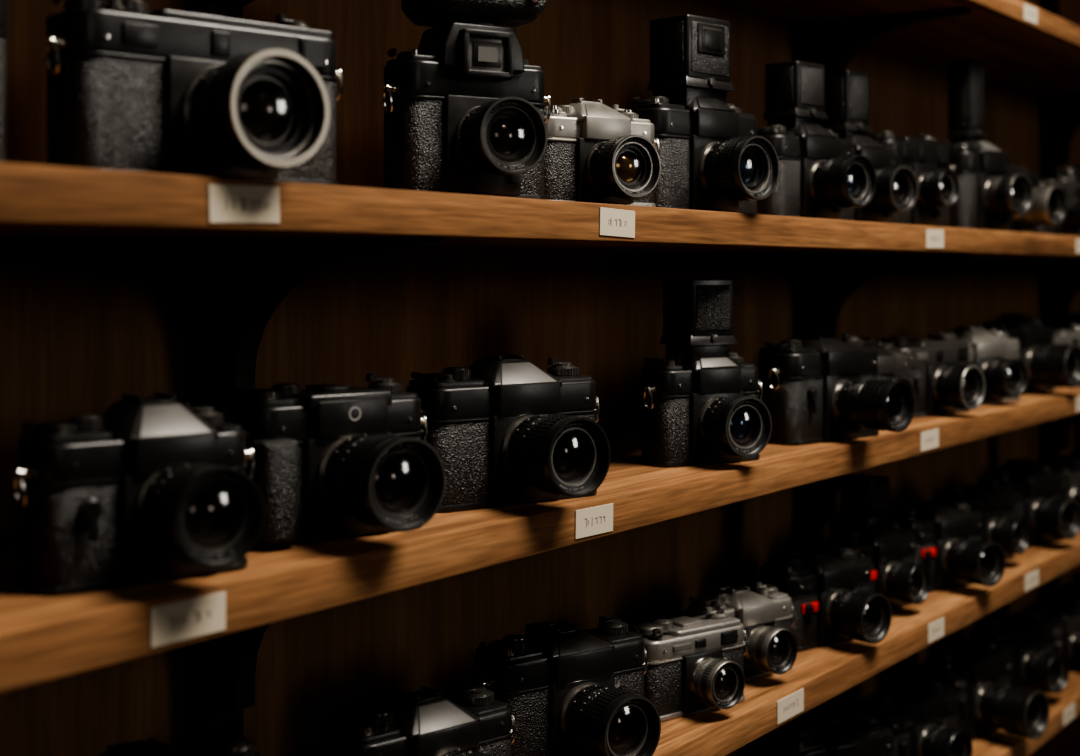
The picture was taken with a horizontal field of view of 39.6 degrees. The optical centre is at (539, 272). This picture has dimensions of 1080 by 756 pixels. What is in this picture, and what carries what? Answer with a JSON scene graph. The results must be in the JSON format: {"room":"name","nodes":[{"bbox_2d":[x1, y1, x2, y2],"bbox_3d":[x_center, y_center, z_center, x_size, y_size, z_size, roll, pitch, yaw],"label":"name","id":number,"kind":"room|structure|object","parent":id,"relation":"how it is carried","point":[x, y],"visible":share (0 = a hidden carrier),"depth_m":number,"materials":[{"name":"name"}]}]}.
{"room":"electronics store","nodes":[
{"label":"electronics store","id":0,"kind":"room"},
{"bbox_2d":[0,0,1079,755],"bbox_3d":[-0.034,-0.050,1.257,0.076,3.000,7.000,0,0,36],"label":"wall","id":1,"kind":"structure","parent":0,"point":[86,323],"depth_m":1.14,"materials":[{"name":"brown wood"}]},
{"bbox_2d":[0,385,1079,692],"bbox_3d":[0.197,0.155,1.337,0.204,0.024,3.800,0,0,36],"label":"wooden shelf","id":2,"kind":"object","parent":1,"relation":"attached to","point":[43,638],"visible":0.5,"depth_m":0.81,"materials":[{"name":"brown wood"}]},
{"bbox_2d":[14,392,263,595],"bbox_3d":[-0.178,0.100,0.692,0.118,0.085,0.096,0,0,-40],"label":"camera","id":3,"kind":"object","parent":2,"relation":"on","point":[144,490],"visible":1,"depth_m":0.67,"materials":[{"name":"black plastic"}]},
{"bbox_2d":[150,591,225,647],"bbox_3d":[-0.157,0.155,0.670,0.001,0.018,0.043,0,-1,36],"label":"label","id":4,"kind":"object","parent":2,"relation":"attached to","point":[203,615],"visible":1,"depth_m":0.67,"materials":[{"name":"beige paper"}]},
{"bbox_2d":[230,373,445,547],"bbox_3d":[-0.099,0.099,0.802,0.121,0.087,0.102,0,0,-39],"label":"camera","id":5,"kind":"object","parent":2,"relation":"on","point":[333,461],"visible":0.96,"depth_m":0.78,"materials":[{"name":"black plastic"}]},
{"bbox_2d":[406,354,610,512],"bbox_3d":[-0.009,0.097,0.923,0.143,0.091,0.102,0,0,-37],"label":"camera","id":6,"kind":"object","parent":2,"relation":"on","point":[508,430],"visible":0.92,"depth_m":0.90,"materials":[{"name":"black plastic"}]},
{"bbox_2d":[575,503,612,538],"bbox_3d":[0.034,0.155,0.935,0.001,0.018,0.042,0,-1,36],"label":"label","id":7,"kind":"object","parent":2,"relation":"attached to","point":[596,520],"visible":1,"depth_m":0.93,"materials":[{"name":"beige paper"}]},
{"bbox_2d":[640,278,771,467],"bbox_3d":[0.130,0.073,1.123,0.109,0.139,0.082,0,0,-32],"label":"camera","id":8,"kind":"object","parent":2,"relation":"on","point":[701,405],"visible":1,"depth_m":1.11,"materials":[{"name":"black plastic"}]},
{"bbox_2d":[758,333,914,445],"bbox_3d":[0.259,0.098,1.273,0.141,0.090,0.110,0,0,-42],"label":"camera","id":9,"kind":"object","parent":2,"relation":"on","point":[817,388],"visible":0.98,"depth_m":1.25,"materials":[{"name":"black plastic"}]},
{"bbox_2d":[843,338,914,399],"bbox_3d":[0.310,0.102,1.413,0.119,0.081,0.080,0,0,-34],"label":"camera","id":10,"kind":"object","parent":2,"relation":"on","point":[893,365],"visible":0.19,"depth_m":1.41,"materials":[{"name":"black plastic"}]},
{"bbox_2d":[920,428,938,451],"bbox_3d":[0.361,0.155,1.390,0.001,0.018,0.044,0,1,36],"label":"label","id":11,"kind":"object","parent":2,"relation":"attached to","point":[929,439],"visible":1,"depth_m":1.39,"materials":[{"name":"beige paper"}]},
{"bbox_2d":[877,331,984,417],"bbox_3d":[0.398,0.101,1.508,0.139,0.083,0.086,0,0,-42],"label":"camera","id":12,"kind":"object","parent":2,"relation":"on","point":[944,382],"visible":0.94,"depth_m":1.49,"materials":[{"name":"black plastic"}]},
{"bbox_2d":[927,326,1027,403],"bbox_3d":[0.485,0.101,1.641,0.138,0.084,0.089,0,0,-34],"label":"camera","id":13,"kind":"object","parent":2,"relation":"on","point":[997,356],"visible":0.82,"depth_m":1.62,"materials":[{"name":"silver metal"}]},
{"bbox_2d":[980,314,1079,394],"bbox_3d":[0.582,0.096,1.769,0.143,0.094,0.104,0,0,-44],"label":"camera","id":14,"kind":"object","parent":2,"relation":"on","point":[1049,365],"visible":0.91,"depth_m":1.75,"materials":[{"name":"black plastic"}]},
{"bbox_2d":[1054,323,1079,387],"bbox_3d":[0.673,0.104,1.902,0.133,0.078,0.082,0,0,-40],"label":"camera","id":15,"kind":"object","parent":2,"relation":"on","point":[1071,336],"visible":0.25,"depth_m":1.89,"materials":[{"name":"black plastic"}]},
{"bbox_2d":[1063,311,1079,329],"bbox_3d":[0.783,0.094,2.041,0.143,0.098,0.104,0,0,-40],"label":"camera","id":16,"kind":"object","parent":2,"relation":"on","point":[1074,318],"visible":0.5,"depth_m":2.02,"materials":[{"name":"black plastic"}]},
{"bbox_2d":[1076,396,1079,411],"bbox_3d":[0.644,0.155,1.782,0.001,0.018,0.045,0,1,36],"label":"label","id":17,"kind":"object","parent":2,"relation":"attached to","point":[1077,398],"visible":1,"depth_m":1.77,"materials":[{"name":"beige paper"}]},
{"bbox_2d":[0,162,1079,259],"bbox_3d":[0.197,-0.032,1.337,0.204,0.024,3.800,0,0,36],"label":"wooden shelf","id":18,"kind":"object","parent":1,"relation":"attached to","point":[36,200],"visible":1,"depth_m":0.82,"materials":[{"name":"brown wood"}]},
{"bbox_2d":[0,0,7,162],"bbox_3d":[-0.278,-0.093,0.603,0.131,0.098,0.105,0,0,-34],"label":"camera","id":19,"kind":"object","parent":18,"relation":"on","point":[3,3],"visible":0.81,"depth_m":0.64,"materials":[{"name":"black plastic"}]},
{"bbox_2d":[44,0,342,184],"bbox_3d":[-0.154,-0.090,0.732,0.163,0.092,0.100,0,0,-43],"label":"camera","id":20,"kind":"object","parent":18,"relation":"on","point":[130,87],"visible":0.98,"depth_m":0.70,"materials":[{"name":"black plastic"}]},
{"bbox_2d":[208,184,279,222],"bbox_3d":[-0.137,-0.032,0.698,0.001,0.018,0.044,0,1,36],"label":"label","id":21,"kind":"object","parent":18,"relation":"attached to","point":[226,203],"visible":1,"depth_m":0.70,"materials":[{"name":"beige paper"}]},
{"bbox_2d":[382,0,550,199],"bbox_3d":[-0.038,-0.114,0.908,0.113,0.140,0.090,0,0,-30],"label":"camera","id":22,"kind":"object","parent":18,"relation":"on","point":[464,108],"visible":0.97,"depth_m":0.89,"materials":[{"name":"black plastic"}]},
{"bbox_2d":[544,98,660,206],"bbox_3d":[0.042,-0.081,1.012,0.111,0.075,0.076,0,0,-34],"label":"camera","id":23,"kind":"object","parent":18,"relation":"on","point":[596,152],"visible":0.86,"depth_m":0.99,"materials":[{"name":"silver metal"}]},
{"bbox_2d":[599,207,634,237],"bbox_3d":[0.050,-0.032,0.957,0.001,0.018,0.041,0,-1,36],"label":"label","id":24,"kind":"object","parent":18,"relation":"attached to","point":[612,222],"visible":1,"depth_m":0.95,"materials":[{"name":"beige paper"}]},
{"bbox_2d":[625,14,778,213],"bbox_3d":[0.128,-0.118,1.130,0.133,0.149,0.094,0,0,-42],"label":"camera","id":25,"kind":"object","parent":18,"relation":"on","point":[713,157],"visible":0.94,"depth_m":1.11,"materials":[{"name":"black plastic"}]},
{"bbox_2d":[757,61,875,220],"bbox_3d":[0.237,-0.113,1.291,0.128,0.138,0.094,0,0,-42],"label":"camera","id":26,"kind":"object","parent":18,"relation":"on","point":[820,176],"visible":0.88,"depth_m":1.27,"materials":[{"name":"black plastic"}]},
{"bbox_2d":[822,70,917,223],"bbox_3d":[0.301,-0.116,1.390,0.111,0.144,0.088,0,0,-40],"label":"camera","id":27,"kind":"object","parent":18,"relation":"on","point":[846,91],"visible":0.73,"depth_m":1.39,"materials":[{"name":"black plastic"}]},
{"bbox_2d":[866,131,958,226],"bbox_3d":[0.376,-0.094,1.501,0.128,0.100,0.078,0,0,-42],"label":"camera","id":28,"kind":"object","parent":18,"relation":"on","point":[927,157],"visible":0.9,"depth_m":1.48,"materials":[{"name":"black plastic"}]},
{"bbox_2d":[926,229,943,247],"bbox_3d":[0.369,-0.032,1.400,0.001,0.018,0.044,0,1,36],"label":"label","id":29,"kind":"object","parent":18,"relation":"attached to","point":[934,238],"visible":1,"depth_m":1.40,"materials":[{"name":"beige paper"}]},
{"bbox_2d":[947,59,1032,230],"bbox_3d":[0.479,-0.137,1.615,0.103,0.187,0.088,0,0,-40],"label":"camera","id":30,"kind":"object","parent":18,"relation":"on","point":[988,195],"visible":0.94,"depth_m":1.60,"materials":[{"name":"black plastic"}]},
{"bbox_2d":[1008,160,1066,232],"bbox_3d":[0.550,-0.088,1.730,0.133,0.088,0.100,0,0,-42],"label":"camera","id":31,"kind":"object","parent":18,"relation":"on","point":[1049,204],"visible":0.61,"depth_m":1.71,"materials":[{"name":"black plastic"}]},
{"bbox_2d":[1040,175,1079,235],"bbox_3d":[0.646,-0.084,1.860,0.133,0.080,0.086,0,0,-44],"label":"camera","id":32,"kind":"object","parent":18,"relation":"on","point":[1070,225],"visible":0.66,"depth_m":1.84,"materials":[{"name":"black plastic"}]},
{"bbox_2d":[1046,164,1079,182],"bbox_3d":[0.742,-0.095,1.984,0.143,0.102,0.104,0,0,-38],"label":"camera","id":33,"kind":"object","parent":18,"relation":"on","point":[1072,173],"visible":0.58,"depth_m":1.97,"materials":[{"name":"black plastic"}]},
{"bbox_2d":[1076,239,1079,253],"bbox_3d":[0.644,-0.032,1.782,0.001,0.018,0.045,0,1,36],"label":"label","id":34,"kind":"object","parent":18,"relation":"attached to","point":[1077,240],"visible":1,"depth_m":1.77,"materials":[{"name":"beige paper"}]},
{"bbox_2d":[287,531,1079,755],"bbox_3d":[0.197,0.334,1.337,0.204,0.024,3.800,0,0,36],"label":"wooden shelf","id":35,"kind":"object","parent":1,"relation":"attached to","point":[824,672],"visible":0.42,"depth_m":1.26,"materials":[{"name":"brown wood"}]},
{"bbox_2d":[101,735,262,755],"bbox_3d":[-0.182,0.277,0.714,0.143,0.090,0.104,0,0,-32],"label":"camera","id":36,"kind":"object","parent":35,"relation":"on","point":[235,745],"visible":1,"depth_m":0.75,"materials":[{"name":"black plastic"}]},
{"bbox_2d":[328,685,515,755],"bbox_3d":[-0.056,0.286,0.875,0.131,0.073,0.096,0,0,-41],"label":"camera","id":37,"kind":"object","parent":35,"relation":"on","point":[424,722],"visible":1,"depth_m":0.87,"materials":[{"name":"black plastic"}]},
{"bbox_2d":[473,616,660,755],"bbox_3d":[0.028,0.280,0.993,0.138,0.085,0.104,0,0,-36],"label":"camera","id":38,"kind":"object","parent":35,"relation":"on","point":[568,690],"visible":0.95,"depth_m":0.98,"materials":[{"name":"black plastic"}]},
{"bbox_2d":[629,607,747,721],"bbox_3d":[0.116,0.287,1.103,0.113,0.071,0.064,0,0,-37],"label":"camera","id":39,"kind":"object","parent":35,"relation":"on","point":[696,664],"visible":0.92,"depth_m":1.09,"materials":[{"name":"silver metal"}]},
{"bbox_2d":[686,582,796,679],"bbox_3d":[0.162,0.287,1.204,0.088,0.071,0.088,0,0,8],"label":"camera","id":40,"kind":"object","parent":35,"relation":"on","point":[765,614],"visible":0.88,"depth_m":1.18,"materials":[{"name":"silver metal"}]},
{"bbox_2d":[777,688,803,724],"bbox_3d":[0.193,0.334,1.157,0.001,0.018,0.045,0,0,36],"label":"label","id":41,"kind":"object","parent":35,"relation":"attached to","point":[791,705],"visible":1,"depth_m":1.16,"materials":[{"name":"beige paper"}]},
{"bbox_2d":[758,545,891,651],"bbox_3d":[0.255,0.283,1.307,0.131,0.078,0.094,0,0,-40],"label":"camera","id":42,"kind":"object","parent":35,"relation":"on","point":[833,601],"visible":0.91,"depth_m":1.29,"materials":[{"name":"black plastic"}]},
{"bbox_2d":[821,474,930,608],"bbox_3d":[0.327,0.260,1.437,0.128,0.125,0.084,0,0,-44],"label":"camera","id":43,"kind":"object","parent":35,"relation":"on","point":[866,529],"visible":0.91,"depth_m":1.43,"materials":[{"name":"black plastic"}]},
{"bbox_2d":[928,617,943,643],"bbox_3d":[0.370,0.334,1.403,0.001,0.018,0.040,0,0,36],"label":"label","id":44,"kind":"object","parent":35,"relation":"attached to","point":[936,628],"visible":1,"depth_m":1.40,"materials":[{"name":"beige paper"}]},
{"bbox_2d":[888,499,1005,591],"bbox_3d":[0.420,0.279,1.532,0.133,0.087,0.100,0,0,-36],"label":"camera","id":45,"kind":"object","parent":35,"relation":"on","point":[949,542],"visible":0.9,"depth_m":1.51,"materials":[{"name":"black plastic"}]},
{"bbox_2d":[932,478,1028,559],"bbox_3d":[0.494,0.277,1.662,0.082,0.090,0.138,0,0,44],"label":"camera","id":46,"kind":"object","parent":35,"relation":"on","point":[995,501],"visible":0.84,"depth_m":1.64,"materials":[{"name":"black plastic"}]},
{"bbox_2d":[979,458,1079,546],"bbox_3d":[0.587,0.273,1.777,0.138,0.099,0.094,0,0,-38],"label":"camera","id":47,"kind":"object","parent":35,"relation":"on","point":[1039,501],"visible":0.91,"depth_m":1.76,"materials":[{"name":"black plastic"}]},
{"bbox_2d":[1025,569,1038,591],"bbox_3d":[0.535,0.334,1.631,0.001,0.018,0.047,0,0,36],"label":"label","id":48,"kind":"object","parent":35,"relation":"attached to","point":[1031,579],"visible":1,"depth_m":1.63,"materials":[{"name":"beige paper"}]},
{"bbox_2d":[1036,455,1079,505],"bbox_3d":[0.679,0.278,1.896,0.138,0.088,0.104,0,0,-42],"label":"camera","id":49,"kind":"object","parent":35,"relation":"on","point":[1069,468],"visible":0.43,"depth_m":1.89,"materials":[{"name":"black plastic"}]},
{"bbox_2d":[719,0,1079,97],"bbox_3d":[0.197,-0.281,1.337,0.204,0.024,3.800,0,0,36],"label":"wooden shelf","id":50,"kind":"object","parent":1,"relation":"attached to","point":[1042,60],"visible":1,"depth_m":1.72,"materials":[{"name":"brown wood"}]},
{"bbox_2d":[1024,3,1037,24],"bbox_3d":[0.533,-0.281,1.628,0.001,0.018,0.045,0,1,36],"label":"label","id":51,"kind":"object","parent":50,"relation":"attached to","point":[1030,13],"visible":1,"depth_m":1.63,"materials":[{"name":"beige paper"}]},
{"bbox_2d":[761,581,1079,755],"bbox_3d":[0.197,0.512,1.337,0.204,0.024,3.800,0,0,36],"label":"wooden shelf","id":52,"kind":"object","parent":1,"relation":"attached to","point":[999,742],"visible":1,"depth_m":1.71,"materials":[{"name":"brown wood"}]},
{"bbox_2d":[769,712,893,755],"bbox_3d":[0.281,0.453,1.353,0.143,0.094,0.104,0,0,-34],"label":"camera","id":53,"kind":"object","parent":52,"relation":"on","point":[830,734],"visible":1,"depth_m":1.36,"materials":[{"name":"black plastic"}]},
{"bbox_2d":[855,679,972,755],"bbox_3d":[0.380,0.457,1.490,0.143,0.086,0.086,0,0,-42],"label":"camera","id":54,"kind":"object","parent":52,"relation":"on","point":[921,717],"visible":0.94,"depth_m":1.47,"materials":[{"name":"black plastic"}]},
{"bbox_2d":[919,640,1048,739],"bbox_3d":[0.483,0.452,1.616,0.143,0.096,0.114,0,0,-42],"label":"camera","id":55,"kind":"object","parent":52,"relation":"on","point":[979,675],"visible":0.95,"depth_m":1.60,"materials":[{"name":"black plastic"}]},
{"bbox_2d":[969,609,1068,693],"bbox_3d":[0.571,0.452,1.764,0.138,0.096,0.088,0,0,-38],"label":"camera","id":56,"kind":"object","parent":52,"relation":"on","point":[1028,637],"visible":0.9,"depth_m":1.75,"materials":[{"name":"black plastic"}]},
{"bbox_2d":[1033,597,1079,670],"bbox_3d":[0.669,0.457,1.891,0.138,0.086,0.094,0,0,-42],"label":"camera","id":57,"kind":"object","parent":52,"relation":"on","point":[1065,615],"visible":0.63,"depth_m":1.88,"materials":[{"name":"black plastic"}]},
{"bbox_2d":[1063,702,1074,725],"bbox_3d":[0.615,0.512,1.742,0.001,0.018,0.045,0,1,36],"label":"label","id":58,"kind":"object","parent":52,"relation":"attached to","point":[1069,712],"visible":1,"depth_m":1.74,"materials":[{"name":"beige paper"}]},
{"bbox_2d":[1030,715,1079,755],"bbox_3d":[0.197,0.690,1.337,0.204,0.024,3.800,0,0,36],"label":"wooden shelf","id":59,"kind":"object","parent":1,"relation":"attached to","point":[1066,742],"visible":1,"depth_m":2.16,"materials":[{"name":"brown wood"}]},
{"bbox_3d":[1.518,1.475,0.140,3.900,0.050,7.200,0,0,36],"label":"floor","id":60,"kind":"structure","parent":0,"visible":0},
{"bbox_2d":[185,0,441,753],"bbox_3d":[-0.136,0.461,0.888,0.188,1.978,0.028,0,0,36],"label":"shelf bracket","id":61,"kind":"object","parent":60,"relation":"on","point":[233,289],"visible":0.45,"depth_m":0.92,"materials":[{"name":"black metal"}]},
{"bbox_2d":[794,7,971,729],"bbox_3d":[0.358,0.461,1.574,0.188,1.978,0.028,0,0,36],"label":"shelf bracket","id":62,"kind":"object","parent":60,"relation":"on","point":[823,284],"visible":0.33,"depth_m":1.60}
]}

